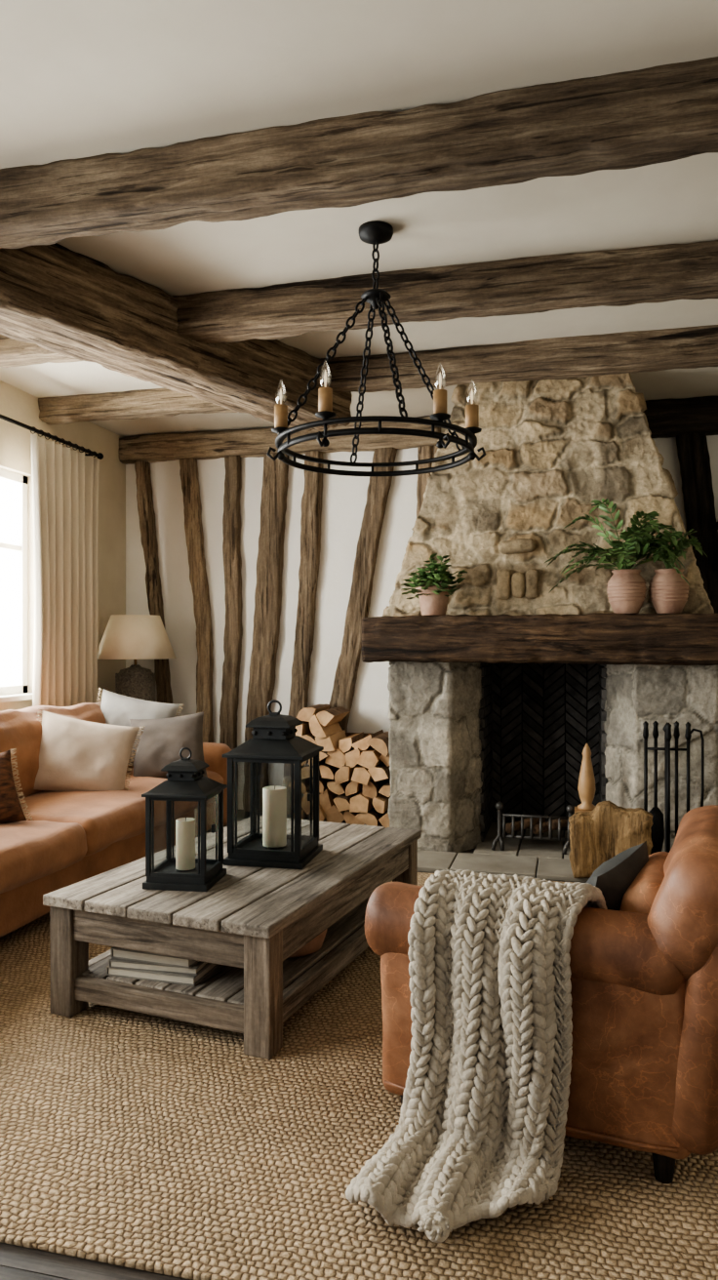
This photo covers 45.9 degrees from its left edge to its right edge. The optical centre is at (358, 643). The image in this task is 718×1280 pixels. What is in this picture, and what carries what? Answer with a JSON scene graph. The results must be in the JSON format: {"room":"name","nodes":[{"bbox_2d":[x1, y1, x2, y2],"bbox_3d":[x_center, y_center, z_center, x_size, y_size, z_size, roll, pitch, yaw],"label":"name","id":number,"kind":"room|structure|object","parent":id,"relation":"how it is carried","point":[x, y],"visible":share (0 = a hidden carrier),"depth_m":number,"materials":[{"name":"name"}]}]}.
{"room":"traditional dwelling","nodes":[
{"label":"traditional dwelling","id":0,"kind":"room"},
{"bbox_2d":[0,380,125,713],"bbox_3d":[-3.194,-0.200,3.435,0.300,3.200,8.320,0,0,14],"label":"wall","id":1,"kind":"structure","parent":0,"point":[16,404],"depth_m":6.24,"materials":[{"name":"beige paint"}]},
{"bbox_2d":[0,468,32,702],"bbox_3d":[-2.643,-0.414,5.127,0.230,1.612,2.270,0,0,14],"label":"window","id":2,"kind":"structure","parent":1,"relation":"in","point":[18,691],"depth_m":6.14,"materials":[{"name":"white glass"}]},
{"bbox_2d":[0,414,103,459],"bbox_3d":[-2.483,-1.478,5.218,0.196,0.056,3.125,0,0,14],"label":"curtain rod","id":3,"kind":"object","parent":1,"relation":"attached to","point":[100,456],"depth_m":6.07,"materials":[{"name":"black metal"}]},
{"bbox_2d":[30,434,99,706],"bbox_3d":[-2.159,-0.040,6.238,0.118,2.800,0.847,0,0,16],"label":"curtain","id":4,"kind":"object","parent":3,"relation":"hanging from","point":[65,481],"visible":0.66,"depth_m":6.21,"materials":[{"name":"fabric"}]},
{"bbox_2d":[0,809,585,1279],"bbox_3d":[0.098,1.450,2.624,6.880,0.100,8.738,0,0,14],"label":"floor","id":5,"kind":"structure","parent":0,"point":[17,1262],"depth_m":1.91,"materials":[{"name":"brown wood"}]},
{"bbox_2d":[287,703,390,828],"bbox_3d":[-0.079,0.939,6.549,0.863,0.914,0.470,0,0,14],"label":"firewood stack","id":6,"kind":"object","parent":5,"relation":"on","point":[354,773],"visible":0.8,"depth_m":6.37,"materials":[{"name":"brown wood"}]},
{"bbox_2d":[0,872,717,1279],"bbox_3d":[-0.711,1.391,3.681,4.050,0.018,3.360,0,0,14],"label":"jute rug","id":7,"kind":"object","parent":5,"relation":"on","point":[129,1139],"visible":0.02,"depth_m":2.25,"materials":[{"name":"woven jute"}]},
{"bbox_2d":[0,699,232,937],"bbox_3d":[-1.919,0.876,4.456,1.193,1.010,4.033,0,0,14],"label":"sofa","id":8,"kind":"object","parent":7,"relation":"on","point":[71,838],"visible":0.56,"depth_m":4.60,"materials":[{"name":"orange leather"}]},
{"bbox_2d":[0,748,33,822],"bbox_3d":[-1.928,0.762,4.255,0.529,0.445,0.223,0,0,-29],"label":"throw pillow","id":9,"kind":"object","parent":8,"relation":"on","point":[11,809],"visible":1,"depth_m":4.28,"materials":[{"name":"fabric"}]},
{"bbox_2d":[35,708,144,792],"bbox_3d":[-1.656,0.679,5.091,0.720,0.585,0.256,0,0,-14],"label":"throw pillow","id":10,"kind":"object","parent":8,"relation":"on","point":[76,755],"visible":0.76,"depth_m":5.03,"materials":[{"name":"beige fabric"}]},
{"bbox_2d":[96,687,183,765],"bbox_3d":[-1.556,0.599,5.831,0.687,0.592,0.225,0,0,-7],"label":"throw pillow","id":11,"kind":"object","parent":8,"relation":"on","point":[118,709],"visible":0.36,"depth_m":5.82,"materials":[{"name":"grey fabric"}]},
{"bbox_2d":[129,711,207,777],"bbox_3d":[-1.279,0.700,5.699,0.542,0.479,0.238,0,0,-3],"label":"throw pillow","id":12,"kind":"object","parent":8,"relation":"on","point":[160,744],"visible":0.76,"depth_m":5.64,"materials":[{"name":"beige fabric"}]},
{"bbox_2d":[42,815,421,1059],"bbox_3d":[-0.432,1.157,3.704,0.953,0.450,1.595,0,0,23],"label":"coffee table","id":13,"kind":"object","parent":7,"relation":"on","point":[249,923],"visible":0.82,"depth_m":3.12,"materials":[{"name":"wood"}]},
{"bbox_2d":[106,946,218,986],"bbox_3d":[-0.732,1.172,3.244,0.368,0.127,0.281,0,0,16],"label":"book stack","id":14,"kind":"object","parent":13,"relation":"on","point":[123,962],"visible":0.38,"depth_m":3.12,"materials":[{"name":"paper"}]},
{"bbox_2d":[141,747,227,891],"bbox_3d":[-0.680,0.668,3.328,0.259,0.526,0.259,0,0,8],"label":"candle lantern","id":15,"kind":"object","parent":13,"relation":"on","point":[185,781],"visible":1,"depth_m":3.26,"materials":[{"name":"paint"}]},
{"bbox_2d":[222,699,323,869],"bbox_3d":[-0.369,0.588,3.709,0.352,0.687,0.352,0,0,12],"label":"candle lantern","id":16,"kind":"object","parent":13,"relation":"on","point":[275,740],"visible":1,"depth_m":3.62,"materials":[{"name":"paint"}]},
{"bbox_2d":[287,928,326,958],"bbox_3d":[-0.268,1.175,3.420,0.280,0.120,0.280,0,0,14],"label":"terracotta bowl","id":17,"kind":"object","parent":13,"relation":"on","point":[316,943],"visible":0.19,"depth_m":3.33,"materials":[{"name":"brown ceramic"}]},
{"bbox_2d":[364,801,717,1183],"bbox_3d":[0.657,0.949,2.631,1.037,0.866,0.893,0,0,24],"label":"leather armchair","id":18,"kind":"object","parent":7,"relation":"on","point":[644,979],"visible":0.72,"depth_m":2.15,"materials":[{"name":"brown leather"}]},
{"bbox_2d":[345,869,607,1242],"bbox_3d":[0.316,1.003,2.212,0.469,0.722,0.761,0,0,33],"label":"knit throw blanket","id":19,"kind":"object","parent":18,"relation":"on","point":[480,1132],"visible":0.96,"depth_m":2.16,"materials":[{"name":"fabric"}]},
{"bbox_2d":[586,840,648,910],"bbox_3d":[0.747,0.802,2.542,0.188,0.372,0.422,0,0,38],"label":"throw pillow","id":20,"kind":"object","parent":18,"relation":"on","point":[613,877],"visible":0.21,"depth_m":2.44,"materials":[{"name":"grey fabric"}]},
{"bbox_2d":[417,822,589,882],"bbox_3d":[1.298,1.385,5.721,2.342,0.030,1.430,0,0,14],"label":"hearth slab","id":21,"kind":"object","parent":5,"relation":"on","point":[552,865],"visible":0.38,"depth_m":5.38,"materials":[{"name":"grey stone"}]},
{"bbox_2d":[490,801,574,854],"bbox_3d":[1.188,1.212,5.757,0.547,0.320,0.414,0,0,14],"label":"grate","id":22,"kind":"object","parent":21,"relation":"on","point":[537,824],"visible":0.92,"depth_m":5.63,"materials":[{"name":"metal"}]},
{"bbox_2d":[574,743,596,813],"bbox_3d":[1.457,1.002,5.429,0.150,0.735,0.150,0,0,14],"label":"finial","id":23,"kind":"object","parent":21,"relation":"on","point":[586,789],"visible":0.66,"depth_m":5.39,"materials":[{"name":"brown wood"}]},
{"bbox_2d":[568,800,652,878],"bbox_3d":[1.470,1.149,4.975,0.468,0.443,0.215,0,0,14],"label":"wooden stump","id":24,"kind":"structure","parent":21,"relation":"on","point":[600,834],"depth_m":4.93,"materials":[{"name":"brown wood"}]},
{"bbox_2d":[642,720,704,855],"bbox_3d":[1.859,0.917,5.081,0.278,0.905,0.278,0,0,-31],"label":"fireplace tool set","id":25,"kind":"object","parent":21,"relation":"on","point":[660,829],"visible":0.74,"depth_m":5.09,"materials":[{"name":"black metal"}]},
{"bbox_2d":[382,373,717,853],"bbox_3d":[1.312,-0.215,5.996,2.226,3.231,1.129,0,0,14],"label":"stone fireplace","id":26,"kind":"object","parent":5,"relation":"on","point":[464,739],"visible":0.69,"depth_m":5.64,"materials":[{"name":"stone"}]},
{"bbox_2d":[360,612,717,665],"bbox_3d":[1.222,-0.030,5.397,2.402,0.323,0.369,0,0,14],"label":"mantel beam","id":27,"kind":"structure","parent":26,"relation":"attached to","point":[656,639],"depth_m":5.25,"materials":[{"name":"brown wood"}]},
{"bbox_2d":[400,553,467,615],"bbox_3d":[0.475,-0.381,5.479,0.436,0.395,0.328,0,0,14],"label":"potted herb","id":28,"kind":"object","parent":27,"relation":"on","point":[433,595],"visible":0.99,"depth_m":5.42,"materials":[{"name":"plant"}]},
{"bbox_2d":[544,498,689,614],"bbox_3d":[1.542,-0.531,5.108,0.852,0.696,0.541,0,0,14],"label":"potted fern","id":29,"kind":"object","parent":27,"relation":"on","point":[626,589],"visible":0.98,"depth_m":5.14,"materials":[{"name":"green plant"}]},
{"bbox_2d":[642,528,707,614],"bbox_3d":[1.895,-0.442,5.113,0.374,0.517,0.389,0,0,27],"label":"potted fern","id":30,"kind":"object","parent":27,"relation":"on","point":[668,590],"visible":0.91,"depth_m":5.11,"materials":[{"name":"green plant"}]},
{"bbox_3d":[-1.840,0.985,6.921,0.520,0.831,0.520,0,0,14],"label":"side table","id":31,"kind":"object","parent":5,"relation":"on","visible":0},
{"bbox_2d":[97,614,176,701],"bbox_3d":[-1.821,0.170,6.916,0.650,0.800,0.650,0,0,14],"label":"table lamp","id":32,"kind":"object","parent":31,"relation":"on","point":[135,637],"visible":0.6,"depth_m":6.74,"materials":[{"name":"fabric"}]},
{"bbox_2d":[0,0,717,437],"bbox_3d":[0.095,-1.850,2.615,6.880,0.100,8.720,0,0,14],"label":"ceiling","id":33,"kind":"structure","parent":0,"point":[79,78],"depth_m":2.90,"materials":[{"name":"paint"}]},
{"bbox_2d":[0,334,82,367],"bbox_3d":[-1.861,-1.726,4.896,1.580,0.193,0.215,0,0,14],"label":"ceiling beam","id":34,"kind":"structure","parent":33,"relation":"attached to","point":[13,352],"depth_m":4.84,"materials":[{"name":"brown wood"}]},
{"bbox_2d":[38,388,238,424],"bbox_3d":[-1.341,-1.726,6.051,2.030,0.186,0.200,0,0,14],"label":"ceiling beam","id":35,"kind":"structure","parent":33,"relation":"attached to","point":[153,402],"depth_m":6.06,"materials":[{"name":"brown wood"}]},
{"bbox_2d":[0,242,352,432],"bbox_3d":[-1.319,-1.632,4.205,0.444,0.399,3.748,0,0,36],"label":"ceiling beam","id":36,"kind":"structure","parent":33,"relation":"attached to","point":[58,299],"depth_m":4.23,"materials":[{"name":"brown wood"}]},
{"bbox_2d":[118,415,440,464],"bbox_3d":[-0.705,-1.679,7.051,2.780,0.242,0.164,0,0,14],"label":"beam","id":37,"kind":"structure","parent":33,"relation":"attached to","point":[254,442],"depth_m":7.05,"materials":[{"name":"aged dark brown oak"}]},
{"bbox_2d":[0,56,717,248],"bbox_3d":[0.174,-1.697,2.928,6.480,0.247,0.219,0,0,14],"label":"ceiling beam","id":38,"kind":"structure","parent":33,"relation":"attached to","point":[632,119],"depth_m":2.89,"materials":[{"name":"brown wood"}]},
{"bbox_2d":[266,220,485,476],"bbox_3d":[0.091,-1.281,3.662,0.915,1.035,0.900,0,0,14],"label":"ring chandelier","id":39,"kind":"object","parent":33,"relation":"hanging from","point":[375,232],"visible":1,"depth_m":3.56,"materials":[{"name":"black metal"}]},
{"bbox_2d":[172,240,717,343],"bbox_3d":[1.335,-1.704,3.910,4.700,0.228,0.224,0,0,14],"label":"ceiling beam","id":40,"kind":"structure","parent":33,"relation":"attached to","point":[660,273],"depth_m":4.03,"materials":[{"name":"brown wood"}]},
{"bbox_2d":[319,324,717,393],"bbox_3d":[1.786,-1.709,4.932,4.320,0.221,0.201,0,0,14],"label":"ceiling beam","id":41,"kind":"structure","parent":33,"relation":"attached to","point":[690,347],"depth_m":5.03,"materials":[{"name":"brown wood"}]},
{"bbox_2d":[642,396,717,438],"bbox_3d":[3.067,-1.671,6.101,2.400,0.276,0.187,0,0,14],"label":"beam","id":42,"kind":"structure","parent":33,"relation":"attached to","point":[665,418],"depth_m":6.20,"materials":[{"name":"brown wood"}]},
{"bbox_2d":[125,419,717,809],"bbox_3d":[1.116,-0.200,6.709,6.880,3.200,0.120,0,0,14],"label":"wall","id":43,"kind":"structure","parent":0,"point":[344,498],"depth_m":7.08,"materials":[{"name":"white paint"}]},
{"bbox_2d":[134,460,172,703],"bbox_3d":[-1.727,-0.090,7.318,0.422,2.980,0.131,0,0,14],"label":"stud","id":44,"kind":"object","parent":43,"relation":"attached to","point":[146,514],"visible":0.57,"depth_m":7.29,"materials":[{"name":"brown wood"}]},
{"bbox_2d":[179,458,213,743],"bbox_3d":[-1.381,-0.090,7.236,0.296,2.980,0.132,0,0,14],"label":"stud","id":45,"kind":"object","parent":43,"relation":"attached to","point":[188,472],"visible":0.78,"depth_m":7.18,"materials":[{"name":"brown wood"}]},
{"bbox_2d":[219,455,242,809],"bbox_3d":[-1.077,-0.090,7.158,0.188,2.980,0.131,0,0,14],"label":"stud","id":46,"kind":"object","parent":43,"relation":"attached to","point":[231,518],"visible":0.83,"depth_m":7.11,"materials":[{"name":"brown wood"}]},
{"bbox_2d":[242,452,289,812],"bbox_3d":[-0.773,-0.090,7.084,0.391,2.980,0.134,0,0,14],"label":"stud","id":47,"kind":"object","parent":43,"relation":"attached to","point":[273,503],"visible":0.83,"depth_m":7.03,"materials":[{"name":"brown wood"}]},
{"bbox_2d":[282,450,323,814],"bbox_3d":[-0.460,-0.090,7.005,0.344,2.980,0.134,0,0,14],"label":"stud","id":48,"kind":"object","parent":43,"relation":"attached to","point":[311,500],"visible":0.69,"depth_m":6.95,"materials":[{"name":"brown wood"}]},
{"bbox_2d":[328,447,397,732],"bbox_3d":[-0.011,-0.090,6.895,0.660,2.980,0.130,0,0,14],"label":"stud","id":49,"kind":"object","parent":43,"relation":"attached to","point":[359,603],"visible":0.69,"depth_m":6.84,"materials":[{"name":"brown wood"}]},
{"bbox_2d":[416,445,438,517],"bbox_3d":[0.380,-0.090,6.793,0.522,2.980,0.132,0,0,14],"label":"stud","id":50,"kind":"object","parent":43,"relation":"attached to","point":[426,452],"visible":0.08,"depth_m":6.71,"materials":[{"name":"brown wood"}]},
{"bbox_2d":[676,433,717,613],"bbox_3d":[2.577,-0.090,6.245,0.472,2.980,0.136,0,0,14],"label":"stud","id":51,"kind":"object","parent":43,"relation":"attached to","point":[693,453],"visible":0.4,"depth_m":6.21,"materials":[{"name":"brown wood"}]}
]}

